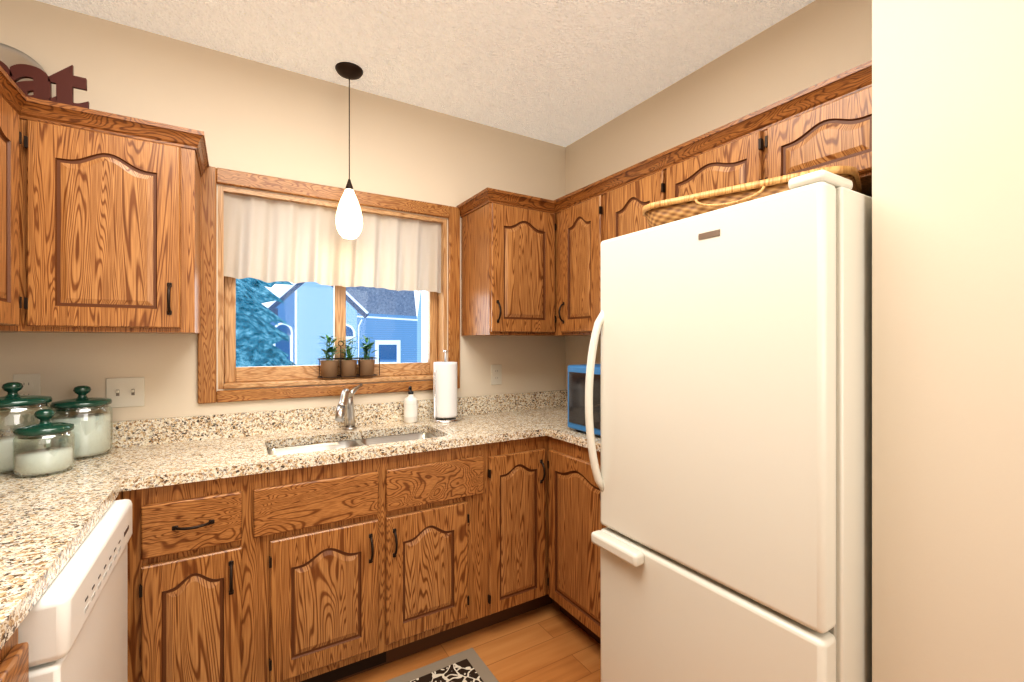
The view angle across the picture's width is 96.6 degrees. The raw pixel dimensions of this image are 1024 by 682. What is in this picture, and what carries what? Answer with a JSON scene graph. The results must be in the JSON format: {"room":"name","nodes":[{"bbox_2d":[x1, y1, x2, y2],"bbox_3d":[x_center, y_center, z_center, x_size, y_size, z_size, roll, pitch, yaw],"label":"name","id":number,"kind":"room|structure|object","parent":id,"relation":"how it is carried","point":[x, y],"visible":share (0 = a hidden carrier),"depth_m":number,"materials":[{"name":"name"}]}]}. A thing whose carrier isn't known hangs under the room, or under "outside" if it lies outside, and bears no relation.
{"room":"kitchen","nodes":[
{"label":"kitchen","id":0,"kind":"room"},
{"bbox_2d":[0,66,31,332],"bbox_3d":[-1.314,-0.385,0.782,0.360,0.710,1.899,0,0,-31],"label":"upper cabinet","id":1,"kind":"object","parent":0,"point":[15,107],"depth_m":1.33,"materials":[{"name":"brown wood"}]},
{"bbox_2d":[0,43,46,94],"bbox_3d":[-1.754,-0.885,1.546,0.284,0.280,0.062,0,0,-31],"label":"decorative tray","id":2,"kind":"object","parent":1,"relation":"on","point":[10,56],"visible":0.33,"depth_m":1.58,"materials":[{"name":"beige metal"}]},
{"bbox_2d":[0,0,565,428],"bbox_3d":[-0.827,0.040,2.282,3.050,2.540,0.160,0,0,-31],"label":"wall","id":3,"kind":"structure","parent":0,"point":[249,116],"depth_m":2.00,"materials":[{"name":"paint"}]},
{"bbox_2d":[13,373,40,394],"bbox_3d":[-1.736,0.175,1.632,0.070,0.115,0.008,0,0,-31],"label":"outlet","id":4,"kind":"object","parent":3,"relation":"attached to","point":[31,383],"visible":0.5,"depth_m":1.63,"materials":[{"name":"beige plastic"}]},
{"bbox_2d":[32,98,208,333],"bbox_3d":[-1.367,-0.385,1.644,0.443,0.710,0.369,0,0,-31],"label":"upper cabinet","id":5,"kind":"object","parent":3,"relation":"attached to","point":[99,221],"depth_m":1.49,"materials":[{"name":"brown wood"}]},
{"bbox_2d":[0,61,88,108],"bbox_3d":[-1.526,-0.821,1.437,0.288,0.160,0.012,0,0,-31],"label":"eat sign","id":6,"kind":"object","parent":5,"relation":"on","point":[66,81],"visible":0.62,"depth_m":1.46,"materials":[{"name":"red wood"}]},
{"bbox_2d":[106,377,144,407],"bbox_3d":[-1.501,0.200,1.769,0.116,0.115,0.017,0,0,-31],"label":"light switch","id":7,"kind":"object","parent":3,"relation":"attached to","point":[126,392],"visible":0.98,"depth_m":1.77,"materials":[{"name":"beige plastic"}]},
{"bbox_2d":[198,166,459,403],"bbox_3d":[-0.827,-0.235,2.249,1.185,0.990,0.145,0,0,-31],"label":"window","id":8,"kind":"structure","parent":3,"relation":"in","point":[231,375],"depth_m":2.10,"materials":[{"name":"brown wood"}]},
{"bbox_2d":[224,193,440,292],"bbox_3d":[-0.816,-0.458,2.230,1.037,0.396,0.072,0,0,-31],"label":"valance curtain","id":9,"kind":"object","parent":8,"relation":"attached to","point":[267,241],"visible":0.9,"depth_m":2.18,"materials":[{"name":"beige fabric"}]},
{"bbox_2d":[317,335,379,379],"bbox_3d":[-0.801,0.076,2.236,0.283,0.216,0.114,0,0,-31],"label":"caddy","id":10,"kind":"object","parent":8,"relation":"on","point":[348,365],"visible":1,"depth_m":2.21,"materials":[{"name":"brown"}]},
{"bbox_2d":[491,365,501,384],"bbox_3d":[-0.090,0.194,2.629,0.070,0.115,0.008,0,0,-31],"label":"outlet","id":11,"kind":"object","parent":3,"relation":"attached to","point":[496,374],"visible":1,"depth_m":2.63,"materials":[{"name":"beige plastic"}]},
{"bbox_2d":[36,0,814,146],"bbox_3d":[0.445,-1.260,0.182,3.050,0.060,5.150,0,0,-31],"label":"ceiling","id":12,"kind":"structure","parent":0,"point":[564,73],"depth_m":1.88,"materials":[{"name":"white paint"}]},
{"bbox_2d":[335,62,362,238],"bbox_3d":[-0.737,-0.850,2.067,0.120,0.759,0.120,0,0,-31],"label":"pendant light","id":13,"kind":"object","parent":12,"relation":"hanging from","point":[349,221],"visible":0.98,"depth_m":2.03,"materials":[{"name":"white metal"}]},
{"bbox_2d":[338,599,600,681],"bbox_3d":[0.445,1.340,0.182,3.050,0.060,5.150,0,0,-31],"label":"floor","id":14,"kind":"structure","parent":0,"point":[551,642],"depth_m":1.92,"materials":[{"name":"laminate"}]},
{"bbox_2d":[0,628,28,681],"bbox_3d":[-0.966,0.877,0.443,0.603,0.864,0.427,0,0,-31],"label":"base cabinet","id":15,"kind":"object","parent":14,"relation":"on","point":[14,660],"visible":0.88,"depth_m":0.68,"materials":[{"name":"brown wood"}]},
{"bbox_2d":[18,499,131,681],"bbox_3d":[-1.210,0.880,0.904,0.627,0.858,0.600,0,0,-31],"label":"dishwasher","id":16,"kind":"object","parent":14,"relation":"on","point":[73,626],"visible":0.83,"depth_m":0.96,"materials":[{"name":"white plastic"}]},
{"bbox_2d":[114,486,161,681],"bbox_3d":[-1.547,0.877,1.425,0.626,0.864,0.556,0,0,-31],"label":"base cabinet","id":17,"kind":"object","parent":14,"relation":"on","point":[145,542],"depth_m":1.39,"materials":[{"name":"brown wood"}]},
{"bbox_2d":[0,419,143,649],"bbox_3d":[-0.939,0.378,0.424,0.630,0.135,2.899,0,0,-31],"label":"countertop","id":18,"kind":"structure","parent":17,"relation":"on","point":[48,523],"depth_m":1.08,"materials":[{"name":"beige stone"}]},
{"bbox_2d":[0,382,52,473],"bbox_3d":[-1.609,0.271,1.469,0.184,0.277,0.184,0,0,-31],"label":"jar","id":19,"kind":"object","parent":18,"relation":"on","point":[12,399],"visible":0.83,"depth_m":1.44,"materials":[{"name":"clear glass"}]},
{"bbox_2d":[13,409,74,476],"bbox_3d":[-1.456,0.311,1.421,0.136,0.197,0.136,0,0,-31],"label":"jar","id":20,"kind":"object","parent":18,"relation":"on","point":[42,461],"visible":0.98,"depth_m":1.39,"materials":[{"name":"clear glass"}]},
{"bbox_2d":[50,385,112,459],"bbox_3d":[-1.538,0.284,1.631,0.164,0.250,0.164,0,0,-31],"label":"jar","id":21,"kind":"object","parent":18,"relation":"on","point":[93,432],"visible":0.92,"depth_m":1.60,"materials":[{"name":"clear glass"}]},
{"bbox_2d":[120,390,567,489],"bbox_3d":[-0.396,0.378,2.121,2.057,0.135,0.559,0,0,-31],"label":"countertop","id":22,"kind":"structure","parent":17,"relation":"on","point":[186,449],"depth_m":1.93,"materials":[{"name":"beige stone"}]},
{"bbox_2d":[335,384,362,429],"bbox_3d":[-0.729,0.307,2.049,0.161,0.205,0.227,0,0,-31],"label":"faucet","id":23,"kind":"object","parent":22,"relation":"on","point":[345,406],"visible":1,"depth_m":2.09,"materials":[{"name":"silver metal"}]},
{"bbox_2d":[267,432,436,454],"bbox_3d":[-0.641,0.541,1.927,0.740,0.190,0.340,0,0,-31],"label":"sink basin","id":24,"kind":"object","parent":22,"relation":"in","point":[338,444],"visible":0.06,"depth_m":2.02,"materials":[{"name":"metal"}]},
{"bbox_2d":[404,386,417,422],"bbox_3d":[-0.510,0.318,2.299,0.069,0.183,0.071,0,0,-31],"label":"soap dispenser","id":25,"kind":"object","parent":22,"relation":"on","point":[410,408],"visible":1,"depth_m":2.27,"materials":[{"name":"white plastic"}]},
{"bbox_2d":[430,350,460,422],"bbox_3d":[-0.343,0.227,2.352,0.156,0.365,0.156,0,0,-31],"label":"paper towel holder","id":26,"kind":"object","parent":22,"relation":"on","point":[445,391],"visible":1,"depth_m":2.30,"materials":[{"name":"white paper"}]},
{"bbox_2d":[385,648,498,681],"bbox_3d":[-0.481,1.306,1.413,1.080,0.007,0.575,0,0,-31],"label":"kitchen rug","id":27,"kind":"object","parent":14,"relation":"on","point":[468,665],"visible":1,"depth_m":1.80,"materials":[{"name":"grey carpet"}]},
{"bbox_2d":[547,436,605,644],"bbox_3d":[0.502,0.877,2.057,0.546,0.864,0.547,0,0,-31],"label":"base cabinet","id":28,"kind":"object","parent":14,"relation":"on","point":[574,551],"visible":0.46,"depth_m":1.98,"materials":[{"name":"brown wood"}]},
{"bbox_2d":[548,402,600,451],"bbox_3d":[0.531,0.378,2.055,0.539,0.135,0.515,0,0,-31],"label":"countertop","id":29,"kind":"structure","parent":28,"relation":"on","point":[558,428],"depth_m":2.12,"materials":[{"name":"beige stone"}]},
{"bbox_2d":[568,364,600,435],"bbox_3d":[0.509,0.260,2.003,0.354,0.300,0.420,0,0,-31],"label":"microwave","id":30,"kind":"object","parent":29,"relation":"on","point":[576,395],"visible":0.23,"depth_m":2.00,"materials":[{"name":"blue"}]},
{"bbox_2d":[585,170,871,681],"bbox_3d":[0.757,0.466,1.462,0.750,1.688,0.733,0,0,-31],"label":"refrigerator","id":31,"kind":"object","parent":14,"relation":"on","point":[732,540],"visible":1,"depth_m":1.15,"materials":[{"name":"beige metal"}]},
{"bbox_2d":[642,166,861,227],"bbox_3d":[0.707,-0.394,1.397,0.572,0.082,0.312,0,0,40],"label":"basket","id":32,"kind":"object","parent":31,"relation":"on","point":[658,213],"visible":0.4,"depth_m":1.30,"materials":[{"name":"beige wicker"}]},
{"bbox_2d":[566,0,871,389],"bbox_3d":[0.902,0.040,2.168,0.210,2.540,1.825,0,0,-31],"label":"wall","id":33,"kind":"structure","parent":0,"point":[815,42],"depth_m":1.93,"materials":[{"name":"paint"}]},
{"bbox_2d":[456,60,871,335],"bbox_3d":[0.488,-0.385,1.920,0.753,0.710,1.819,0,0,-31],"label":"upper cabinet","id":34,"kind":"object","parent":33,"relation":"attached to","point":[530,265],"visible":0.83,"depth_m":2.12,"materials":[{"name":"brown wood"}]},
{"bbox_2d":[872,0,1023,681],"bbox_3d":[1.962,0.040,-0.083,0.730,2.540,3.125,0,0,-31],"label":"wall","id":35,"kind":"structure","parent":0,"point":[947,340],"depth_m":0.95,"materials":[{"name":"paint"}]},
{"label":"outside","id":36,"kind":"structure","parent":0,"visible":0},
{"bbox_2d":[236,277,427,366],"bbox_3d":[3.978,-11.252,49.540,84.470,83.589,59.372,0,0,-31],"label":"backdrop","id":37,"kind":"structure","parent":36,"point":[293,327],"depth_m":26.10,"materials":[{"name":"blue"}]}
]}

